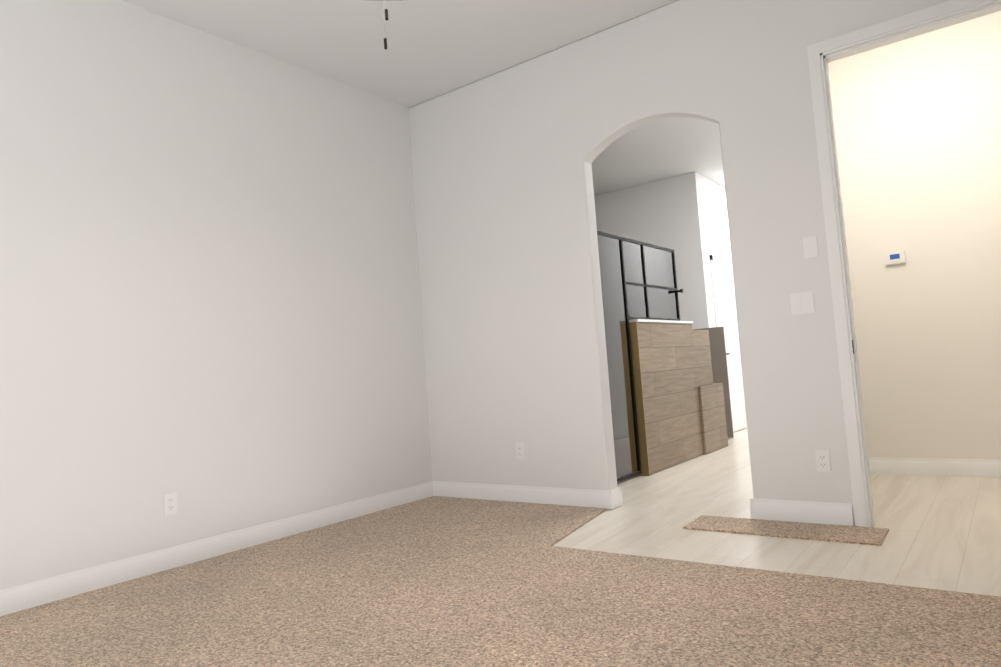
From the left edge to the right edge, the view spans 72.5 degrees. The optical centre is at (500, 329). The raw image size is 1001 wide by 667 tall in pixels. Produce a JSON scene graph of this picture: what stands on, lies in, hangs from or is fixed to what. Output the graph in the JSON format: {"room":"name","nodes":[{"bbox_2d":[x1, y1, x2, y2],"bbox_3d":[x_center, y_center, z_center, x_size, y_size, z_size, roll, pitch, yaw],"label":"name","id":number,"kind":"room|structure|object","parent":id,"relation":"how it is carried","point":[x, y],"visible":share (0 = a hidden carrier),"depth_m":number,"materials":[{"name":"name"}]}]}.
{"room":"empty bedroom","nodes":[
{"label":"empty bedroom","id":0,"kind":"room"},
{"bbox_2d":[0,0,432,589],"bbox_3d":[-2.043,-0.251,3.538,0.120,3.050,4.570,-7,-4,37],"label":"wall","id":1,"kind":"structure","parent":0,"point":[210,304],"depth_m":3.82,"materials":[{"name":"white paint"}]},
{"bbox_2d":[163,492,176,515],"bbox_3d":[-1.754,0.925,3.631,0.008,0.115,0.070,-7,-4,37],"label":"outlet","id":2,"kind":"object","parent":1,"relation":"attached to","point":[170,503],"visible":1,"depth_m":3.63,"materials":[{"name":"white plastic"}]},
{"bbox_2d":[0,481,431,615],"bbox_3d":[-1.849,1.205,3.457,0.016,0.114,4.450,-7,-4,37],"label":"baseboard","id":3,"kind":"structure","parent":1,"relation":"attached to","point":[35,593],"depth_m":3.67,"materials":[{"name":"white paint"}]},
{"bbox_2d":[122,0,724,195],"bbox_3d":[1.943,-2.037,5.005,6.400,0.120,11.690,-7,-4,37],"label":"ceiling","id":4,"kind":"structure","parent":0,"point":[435,49],"depth_m":4.36,"materials":[{"name":"white paint"}]},
{"bbox_2d":[377,0,401,49],"bbox_3d":[-0.432,-1.472,2.427,1.470,0.978,1.470,-7,-4,37],"label":"ceiling fan","id":5,"kind":"object","parent":4,"relation":"hanging from","point":[386,19],"visible":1,"depth_m":2.40,"materials":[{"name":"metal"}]},
{"bbox_2d":[594,172,712,328],"bbox_3d":[1.742,-0.231,8.317,1.620,3.050,0.120,-7,-4,37],"label":"wall","id":6,"kind":"structure","parent":0,"point":[666,213],"depth_m":8.01,"materials":[{"name":"white paint"}]},
{"bbox_2d":[693,326,733,437],"bbox_3d":[1.881,0.656,8.122,1.670,1.240,0.015,-7,-4,37],"label":"shower wall tile","id":7,"kind":"structure","parent":6,"relation":"attached to","point":[718,354],"depth_m":7.66,"materials":[{"name":"beige tile"}]},
{"bbox_2d":[409,0,949,525],"bbox_3d":[1.325,-0.466,3.939,6.400,3.050,0.120,-7,-4,37],"label":"wall","id":8,"kind":"structure","parent":0,"point":[511,304],"depth_m":4.44,"materials":[{"name":"white paint"}]},
{"bbox_2d":[515,443,524,459],"bbox_3d":[0.135,0.843,4.744,0.070,0.115,0.008,-7,-4,37],"label":"outlet","id":9,"kind":"object","parent":8,"relation":"attached to","point":[520,453],"visible":1,"depth_m":4.74,"materials":[{"name":"white plastic"}]},
{"bbox_2d":[432,481,619,509],"bbox_3d":[0.109,1.145,4.771,1.510,0.114,0.036,-7,-4,37],"label":"baseboard","id":10,"kind":"structure","parent":8,"relation":"attached to","point":[528,494],"depth_m":4.68,"materials":[{"name":"white paint"}]},
{"bbox_2d":[616,487,622,505],"bbox_3d":[-0.066,1.177,5.060,2.140,0.118,0.016,-7,-4,37],"label":"baseboard","id":11,"kind":"structure","parent":8,"relation":"attached to","point":[618,490],"depth_m":4.41,"materials":[{"name":"white paint"}]},
{"bbox_2d":[750,498,853,525],"bbox_3d":[1.601,0.972,3.648,0.515,0.114,0.036,-7,-4,37],"label":"baseboard","id":12,"kind":"structure","parent":8,"relation":"attached to","point":[763,509],"depth_m":3.63,"materials":[{"name":"white paint"}]},
{"bbox_2d":[790,291,814,314],"bbox_3d":[1.609,-0.142,3.640,0.116,0.115,0.010,-7,-4,37],"label":"double light switch","id":13,"kind":"object","parent":8,"relation":"attached to","point":[802,302],"visible":1,"depth_m":3.64,"materials":[{"name":"white plastic"}]},
{"bbox_2d":[803,236,818,258],"bbox_3d":[1.643,-0.437,3.619,0.070,0.115,0.007,-7,-4,37],"label":"light switch","id":14,"kind":"object","parent":8,"relation":"attached to","point":[810,246],"visible":1,"depth_m":3.62,"materials":[{"name":"white plastic"}]},
{"bbox_2d":[815,450,830,471],"bbox_3d":[1.689,0.687,3.576,0.070,0.115,0.008,-7,-4,37],"label":"outlet","id":15,"kind":"object","parent":8,"relation":"attached to","point":[823,462],"visible":1,"depth_m":3.57,"materials":[{"name":"white plastic"}]},
{"bbox_2d":[807,0,1000,526],"bbox_3d":[2.139,-0.295,3.324,0.952,2.521,0.144,-7,-4,37],"label":"door frame","id":16,"kind":"structure","parent":8,"relation":"attached to","point":[822,55],"depth_m":3.51,"materials":[{"name":"white paint"}]},
{"bbox_2d":[637,322,727,474],"bbox_3d":[1.635,0.564,6.301,0.215,1.240,1.820,-7,-4,37],"label":"wall","id":17,"kind":"structure","parent":0,"point":[684,407],"depth_m":6.11,"materials":[{"name":"brown wood"}]},
{"bbox_2d":[629,322,649,474],"bbox_3d":[1.091,0.558,5.567,0.154,1.240,0.008,-7,-4,37],"label":"trim","id":18,"kind":"structure","parent":17,"relation":"attached to","point":[639,399],"depth_m":5.54,"materials":[{"name":"gold metal"}]},
{"bbox_2d":[629,319,692,323],"bbox_3d":[1.409,-0.067,6.086,0.170,0.021,1.204,-7,-4,37],"label":"cap","id":19,"kind":"object","parent":17,"relation":"on","point":[658,321],"visible":0.57,"depth_m":5.93,"materials":[{"name":"white paint"}]},
{"bbox_2d":[597,231,682,481],"bbox_3d":[1.091,0.195,5.575,0.083,1.935,2.140,-7,-4,37],"label":"shower door","id":20,"kind":"structure","parent":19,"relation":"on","point":[638,279],"depth_m":5.53,"materials":[{"name":"glass"}]},
{"bbox_2d":[699,174,746,431],"bbox_3d":[3.316,-0.292,9.166,0.120,3.050,3.130,-7,-4,37],"label":"wall","id":21,"kind":"structure","parent":0,"point":[715,219],"depth_m":8.24,"materials":[{"name":"white paint"}]},
{"bbox_2d":[709,255,731,326],"bbox_3d":[2.889,0.170,8.415,0.014,2.100,1.200,-7,-4,37],"label":"door frame","id":22,"kind":"structure","parent":21,"relation":"attached to","point":[720,260],"depth_m":8.00,"materials":[{"name":"white paint"}]},
{"bbox_2d":[713,261,746,431],"bbox_3d":[2.912,0.195,8.406,0.054,2.023,1.074,-7,-4,37],"label":"bathroom door","id":23,"kind":"structure","parent":21,"relation":"in","point":[725,297],"depth_m":8.29,"materials":[{"name":"white paint"}]},
{"bbox_2d":[553,428,1000,596],"bbox_3d":[2.165,1.086,4.816,6.400,0.046,11.690,-7,-4,37],"label":"floor","id":24,"kind":"structure","parent":0,"point":[944,533],"depth_m":3.52,"materials":[{"name":"beige wood"}]},
{"bbox_2d":[0,496,1000,666],"bbox_3d":[-0.244,1.074,2.249,4.040,0.010,4.450,-7,-4,37],"label":"floor carpet","id":25,"kind":"object","parent":24,"relation":"on","point":[436,581],"visible":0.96,"depth_m":2.64,"materials":[{"name":"beige carpet"}]},
{"bbox_2d":[828,11,1000,459],"bbox_3d":[3.698,-0.618,4.218,2.930,3.050,0.120,-7,-4,37],"label":"wall","id":26,"kind":"structure","parent":0,"point":[917,123],"depth_m":4.71,"materials":[{"name":"white paint"}]},
{"bbox_2d":[884,251,905,265],"bbox_3d":[2.783,-0.506,4.814,0.124,0.086,0.028,-7,-4,37],"label":"thermostat","id":27,"kind":"object","parent":26,"relation":"attached to","point":[897,257],"visible":0.94,"depth_m":4.80,"materials":[{"name":"white plastic"}]},
{"bbox_2d":[868,458,1000,477],"bbox_3d":[3.713,0.853,4.112,2.810,0.114,0.016,-7,-4,37],"label":"baseboard","id":28,"kind":"structure","parent":26,"relation":"attached to","point":[891,466],"depth_m":4.66,"materials":[{"name":"white paint"}]}
]}

